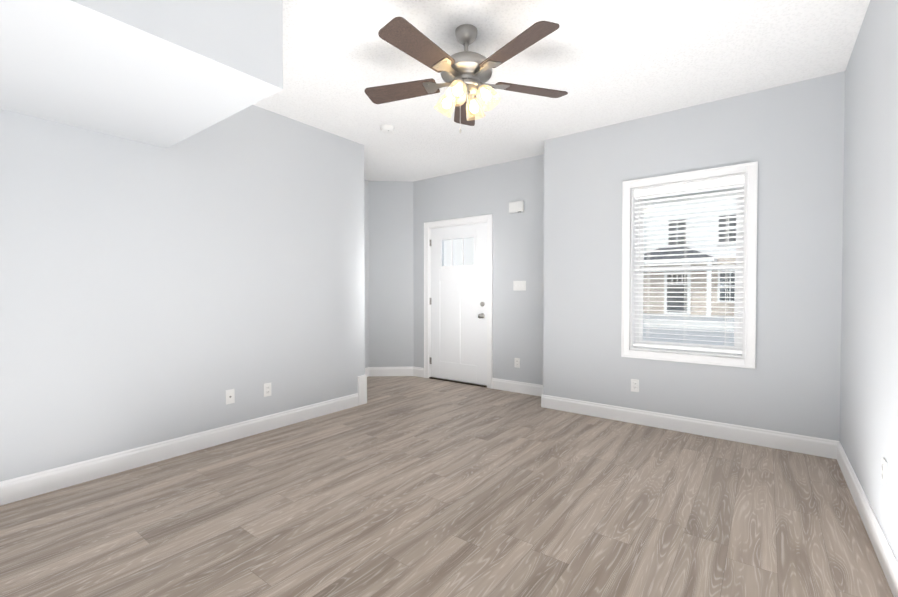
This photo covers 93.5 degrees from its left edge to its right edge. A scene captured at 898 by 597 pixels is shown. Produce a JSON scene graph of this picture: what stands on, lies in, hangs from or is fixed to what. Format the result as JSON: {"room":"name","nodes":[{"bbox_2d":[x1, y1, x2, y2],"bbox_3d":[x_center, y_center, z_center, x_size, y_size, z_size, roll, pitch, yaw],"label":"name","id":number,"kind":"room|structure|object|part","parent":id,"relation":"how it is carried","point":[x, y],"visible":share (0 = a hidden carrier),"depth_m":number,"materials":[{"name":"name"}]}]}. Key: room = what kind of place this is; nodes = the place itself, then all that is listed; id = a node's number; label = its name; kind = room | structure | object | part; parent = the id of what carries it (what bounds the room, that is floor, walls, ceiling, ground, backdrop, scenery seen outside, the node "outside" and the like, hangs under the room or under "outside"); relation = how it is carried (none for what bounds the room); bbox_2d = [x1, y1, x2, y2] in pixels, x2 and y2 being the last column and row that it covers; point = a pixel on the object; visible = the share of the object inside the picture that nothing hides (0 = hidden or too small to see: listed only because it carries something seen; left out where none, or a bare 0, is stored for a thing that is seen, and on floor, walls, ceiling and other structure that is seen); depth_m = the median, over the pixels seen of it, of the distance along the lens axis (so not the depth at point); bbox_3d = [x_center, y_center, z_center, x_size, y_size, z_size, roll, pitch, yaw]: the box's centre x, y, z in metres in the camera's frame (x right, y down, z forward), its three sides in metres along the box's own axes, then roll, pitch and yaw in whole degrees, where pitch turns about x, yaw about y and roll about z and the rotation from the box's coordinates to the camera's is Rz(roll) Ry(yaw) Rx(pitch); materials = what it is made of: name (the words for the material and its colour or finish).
{"room":"empty living room","nodes":[
{"label":"empty living room","id":0,"kind":"room"},
{"bbox_2d":[0,0,282,147],"bbox_3d":[-2.682,-1.296,0.879,1.465,0.530,4.200,1,1,37],"label":"ceiling","id":1,"kind":"structure","parent":0,"point":[164,73],"depth_m":1.96,"materials":[{"name":"white paint"}]},
{"bbox_2d":[0,105,364,481],"bbox_3d":[-2.770,-0.211,2.115,0.140,2.740,6.040,1,1,37],"label":"wall","id":2,"kind":"structure","parent":0,"point":[150,294],"depth_m":3.02,"materials":[{"name":"grey paint"}]},
{"bbox_2d":[0,393,358,505],"bbox_3d":[-2.714,1.095,2.082,0.015,0.130,6.020,1,1,37],"label":"baseboard","id":3,"kind":"structure","parent":2,"relation":"attached to","point":[30,485],"depth_m":2.94,"materials":[{"name":"white wood"}]},
{"bbox_2d":[226,389,234,404],"bbox_3d":[-1.743,0.783,3.366,0.016,0.114,0.070,1,1,37],"label":"outlet","id":4,"kind":"object","parent":2,"relation":"attached to","point":[230,396],"visible":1,"depth_m":3.37,"materials":[{"name":"white plastic"}]},
{"bbox_2d":[264,383,270,396],"bbox_3d":[-1.555,0.783,3.621,0.009,0.114,0.070,1,1,37],"label":"outlet","id":5,"kind":"object","parent":2,"relation":"attached to","point":[267,389],"visible":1,"depth_m":3.62,"materials":[{"name":"white plastic"}]},
{"bbox_2d":[358,375,366,404],"bbox_3d":[-0.977,0.967,4.510,0.172,0.305,0.112,1,1,37],"label":"plinth block","id":6,"kind":"object","parent":2,"relation":"attached to","point":[362,387],"visible":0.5,"depth_m":4.45,"materials":[{"name":"white wood"}]},
{"bbox_2d":[364,180,368,367],"bbox_3d":[-2.084,-0.255,4.771,0.150,2.740,2.990,1,1,37],"label":"wall","id":7,"kind":"structure","parent":0,"point":[366,230],"depth_m":5.88,"materials":[{"name":"grey paint"}]},
{"bbox_2d":[365,367,368,376],"bbox_3d":[-1.976,1.049,4.800,0.015,0.130,2.850,1,1,37],"label":"baseboard","id":8,"kind":"structure","parent":7,"relation":"attached to","point":[367,371],"depth_m":5.90,"materials":[{"name":"white wood"}]},
{"bbox_2d":[368,181,413,366],"bbox_3d":[-0.829,-0.277,6.048,0.620,2.740,0.560,1,1,37],"label":"wall","id":9,"kind":"structure","parent":0,"point":[391,342],"depth_m":5.94,"materials":[{"name":"grey paint"}]},
{"bbox_2d":[369,367,412,376],"bbox_3d":[-0.813,1.030,5.957,0.624,0.130,0.015,0,1,-4],"label":"baseboard","id":10,"kind":"structure","parent":9,"relation":"attached to","point":[390,371],"depth_m":5.95,"materials":[{"name":"white wood"}]},
{"bbox_2d":[0,376,893,596],"bbox_3d":[-1.519,1.190,2.079,7.000,0.060,8.050,1,1,37],"label":"floor","id":11,"kind":"structure","parent":0,"point":[404,486],"depth_m":2.24,"materials":[{"name":"plastic"}]},
{"bbox_2d":[413,154,543,384],"bbox_3d":[0.384,-0.266,5.392,2.606,2.740,0.150,1,1,37],"label":"wall","id":12,"kind":"structure","parent":0,"point":[518,237],"depth_m":5.07,"materials":[{"name":"grey paint"}]},
{"bbox_2d":[413,367,423,377],"bbox_3d":[-0.422,1.031,5.917,0.213,0.130,0.015,1,1,37],"label":"baseboard","id":13,"kind":"structure","parent":12,"relation":"attached to","point":[418,371],"depth_m":5.91,"materials":[{"name":"white wood"}]},
{"bbox_2d":[429,377,486,386],"bbox_3d":[0.153,1.092,5.600,0.925,0.018,0.192,1,1,37],"label":"door threshold sill","id":14,"kind":"structure","parent":12,"relation":"attached to","point":[467,383],"depth_m":5.52,"materials":[{"name":"brown metal"}]},
{"bbox_2d":[430,222,486,384],"bbox_3d":[0.098,0.066,5.519,0.930,2.032,0.118,1,1,37],"label":"front door","id":15,"kind":"structure","parent":12,"relation":"in","point":[458,322],"depth_m":5.51,"materials":[{"name":"white paint"}]},
{"bbox_3d":[0.123,-0.606,5.532,0.525,0.355,0.004,1,1,37],"label":"lite glass","id":16,"kind":"part","parent":15,"relation":"part of","materials":[{"name":"white glass"}]},
{"bbox_2d":[424,214,492,388],"bbox_3d":[0.140,0.032,5.565,1.093,2.139,0.174,1,1,37],"label":"door frame","id":17,"kind":"structure","parent":12,"relation":"attached to","point":[488,219],"depth_m":5.39,"materials":[{"name":"white wood"}]},
{"bbox_2d":[509,200,523,212],"bbox_3d":[0.790,-1.073,4.952,0.190,0.128,0.042,1,1,37],"label":"door chime","id":18,"kind":"object","parent":12,"relation":"attached to","point":[516,206],"visible":1,"depth_m":4.93,"materials":[{"name":"white plastic"}]},
{"bbox_2d":[514,358,519,367],"bbox_3d":[0.805,0.761,4.993,0.070,0.114,0.009,1,1,37],"label":"outlet","id":19,"kind":"object","parent":12,"relation":"attached to","point":[516,362],"visible":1,"depth_m":4.99,"materials":[{"name":"white plastic"}]},
{"bbox_2d":[492,378,542,395],"bbox_3d":[0.874,1.047,4.941,0.854,0.130,0.015,1,1,37],"label":"baseboard","id":20,"kind":"structure","parent":12,"relation":"attached to","point":[519,387],"depth_m":4.98,"materials":[{"name":"white wood"}]},
{"bbox_2d":[513,281,525,290],"bbox_3d":[0.825,-0.150,4.956,0.164,0.114,0.018,1,1,37],"label":"light switch","id":21,"kind":"object","parent":12,"relation":"attached to","point":[519,285],"visible":1,"depth_m":4.96,"materials":[{"name":"white plastic"}]},
{"bbox_2d":[253,0,869,181],"bbox_3d":[-1.519,-1.620,2.032,7.000,0.080,8.050,1,1,37],"label":"ceiling","id":22,"kind":"structure","parent":0,"point":[602,63],"depth_m":2.86,"materials":[{"name":"paint"}]},
{"bbox_2d":[380,124,393,133],"bbox_3d":[-0.582,-1.589,3.975,0.136,0.047,0.136,1,1,37],"label":"smoke detector","id":23,"kind":"object","parent":22,"relation":"attached to","point":[386,128],"visible":0.98,"depth_m":3.94,"materials":[{"name":"white plastic"}]},
{"bbox_2d":[365,17,567,132],"bbox_3d":[0.075,-1.272,2.476,1.281,0.631,1.222,1,1,37],"label":"ceiling fan","id":24,"kind":"object","parent":22,"relation":"hanging from","point":[465,74],"visible":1,"depth_m":2.42,"materials":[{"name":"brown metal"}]},
{"bbox_3d":[0.103,-1.398,2.511,0.310,0.380,0.310,1,1,37],"label":"motor","id":25,"kind":"part","parent":24,"relation":"part of","materials":[{"name":"silver metal"}]},
{"bbox_2d":[543,71,844,440],"bbox_3d":[2.100,-0.240,3.844,2.399,2.740,0.560,1,1,37],"label":"wall","id":26,"kind":"structure","parent":0,"point":[789,138],"depth_m":3.38,"materials":[{"name":"grey paint"}]},
{"bbox_2d":[631,379,638,391],"bbox_3d":[1.681,0.788,3.820,0.070,0.114,0.009,1,1,37],"label":"outlet","id":27,"kind":"object","parent":26,"relation":"attached to","point":[634,385],"visible":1,"depth_m":3.82,"materials":[{"name":"white plastic"}]},
{"bbox_2d":[621,161,757,368],"bbox_3d":[2.041,-0.262,3.644,0.995,1.598,0.219,1,1,37],"label":"window","id":28,"kind":"structure","parent":26,"relation":"in","point":[750,169],"depth_m":3.59,"materials":[{"name":"white"}]},
{"bbox_2d":[639,196,639,270],"bbox_3d":[1.717,-0.584,3.804,0.008,0.680,0.008,1,1,37],"label":"blind cord","id":29,"kind":"object","parent":28,"relation":"hanging from","point":[639,196],"depth_m":3.80,"materials":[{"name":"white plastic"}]},
{"bbox_2d":[647,230,648,309],"bbox_3d":[1.777,-0.259,3.782,0.002,1.350,0.002,1,1,37],"label":"blind cord","id":30,"kind":"object","parent":28,"relation":"hanging from","point":[647,230],"depth_m":3.78,"materials":[{"name":"white plastic"}]},
{"bbox_2d":[649,261,649,295],"bbox_3d":[1.803,-0.259,3.795,0.002,1.350,0.002,1,1,37],"label":"blind cord","id":31,"kind":"object","parent":28,"relation":"hanging from","point":[649,261],"depth_m":3.79,"materials":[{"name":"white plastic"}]},
{"bbox_2d":[684,191,685,298],"bbox_3d":[2.011,-0.256,3.605,0.002,1.350,0.002,1,1,37],"label":"blind cord","id":32,"kind":"object","parent":28,"relation":"hanging from","point":[685,285],"depth_m":3.61,"materials":[{"name":"white fabric"}]},
{"bbox_2d":[686,190,687,316],"bbox_3d":[2.037,-0.256,3.618,0.002,1.350,0.002,1,1,37],"label":"blind cord","id":33,"kind":"object","parent":28,"relation":"hanging from","point":[687,190],"depth_m":3.62,"materials":[{"name":"white fabric"}]},
{"bbox_3d":[2.085,-0.263,3.702,0.729,1.332,0.032,1,1,37],"label":"glass","id":34,"kind":"part","parent":28,"relation":"part of","materials":[{"name":"clear glass"}]},
{"bbox_3d":[2.084,-0.263,3.701,0.829,1.432,0.077,1,1,37],"label":"window sash","id":35,"kind":"part","parent":28,"relation":"part of","materials":[{"name":"white plastic"}]},
{"bbox_2d":[725,186,726,348],"bbox_3d":[2.246,-0.253,3.428,0.002,1.350,0.002,1,1,37],"label":"blind cord","id":36,"kind":"object","parent":28,"relation":"hanging from","point":[726,186],"depth_m":3.43,"materials":[{"name":"white fabric"}]},
{"bbox_2d":[727,198,728,314],"bbox_3d":[2.272,-0.253,3.441,0.002,1.350,0.002,1,1,37],"label":"blind cord","id":37,"kind":"object","parent":28,"relation":"hanging from","point":[728,198],"depth_m":3.44,"materials":[{"name":"white fabric"}]},
{"bbox_2d":[541,394,837,458],"bbox_3d":[1.865,1.068,3.682,2.274,0.130,0.015,1,1,37],"label":"baseboard","id":38,"kind":"structure","parent":26,"relation":"attached to","point":[816,446],"depth_m":3.50,"materials":[{"name":"white wood"}]},
{"bbox_2d":[840,0,897,560],"bbox_3d":[0.714,-0.178,0.125,0.140,2.740,7.450,1,1,37],"label":"wall","id":39,"kind":"structure","parent":0,"point":[869,388],"depth_m":2.12,"materials":[{"name":"grey paint"}]},
{"bbox_2d":[837,441,897,596],"bbox_3d":[0.652,1.126,0.193,0.015,0.130,7.050,1,1,37],"label":"baseboard","id":40,"kind":"structure","parent":39,"relation":"attached to","point":[886,557],"depth_m":2.01,"materials":[{"name":"white wood"}]},
{"bbox_2d":[882,457,886,487],"bbox_3d":[1.911,0.763,1.856,0.009,0.114,0.070,1,1,37],"label":"outlet","id":41,"kind":"object","parent":39,"relation":"attached to","point":[884,471],"visible":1,"depth_m":1.84,"materials":[{"name":"white plastic"}]},
{"label":"outside","id":42,"kind":"structure","parent":0,"visible":0},
{"bbox_2d":[444,188,736,345],"bbox_3d":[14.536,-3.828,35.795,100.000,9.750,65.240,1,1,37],"label":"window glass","id":43,"kind":"structure","parent":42,"point":[653,315],"depth_m":21.48,"materials":[{"name":"glass"}]}
]}

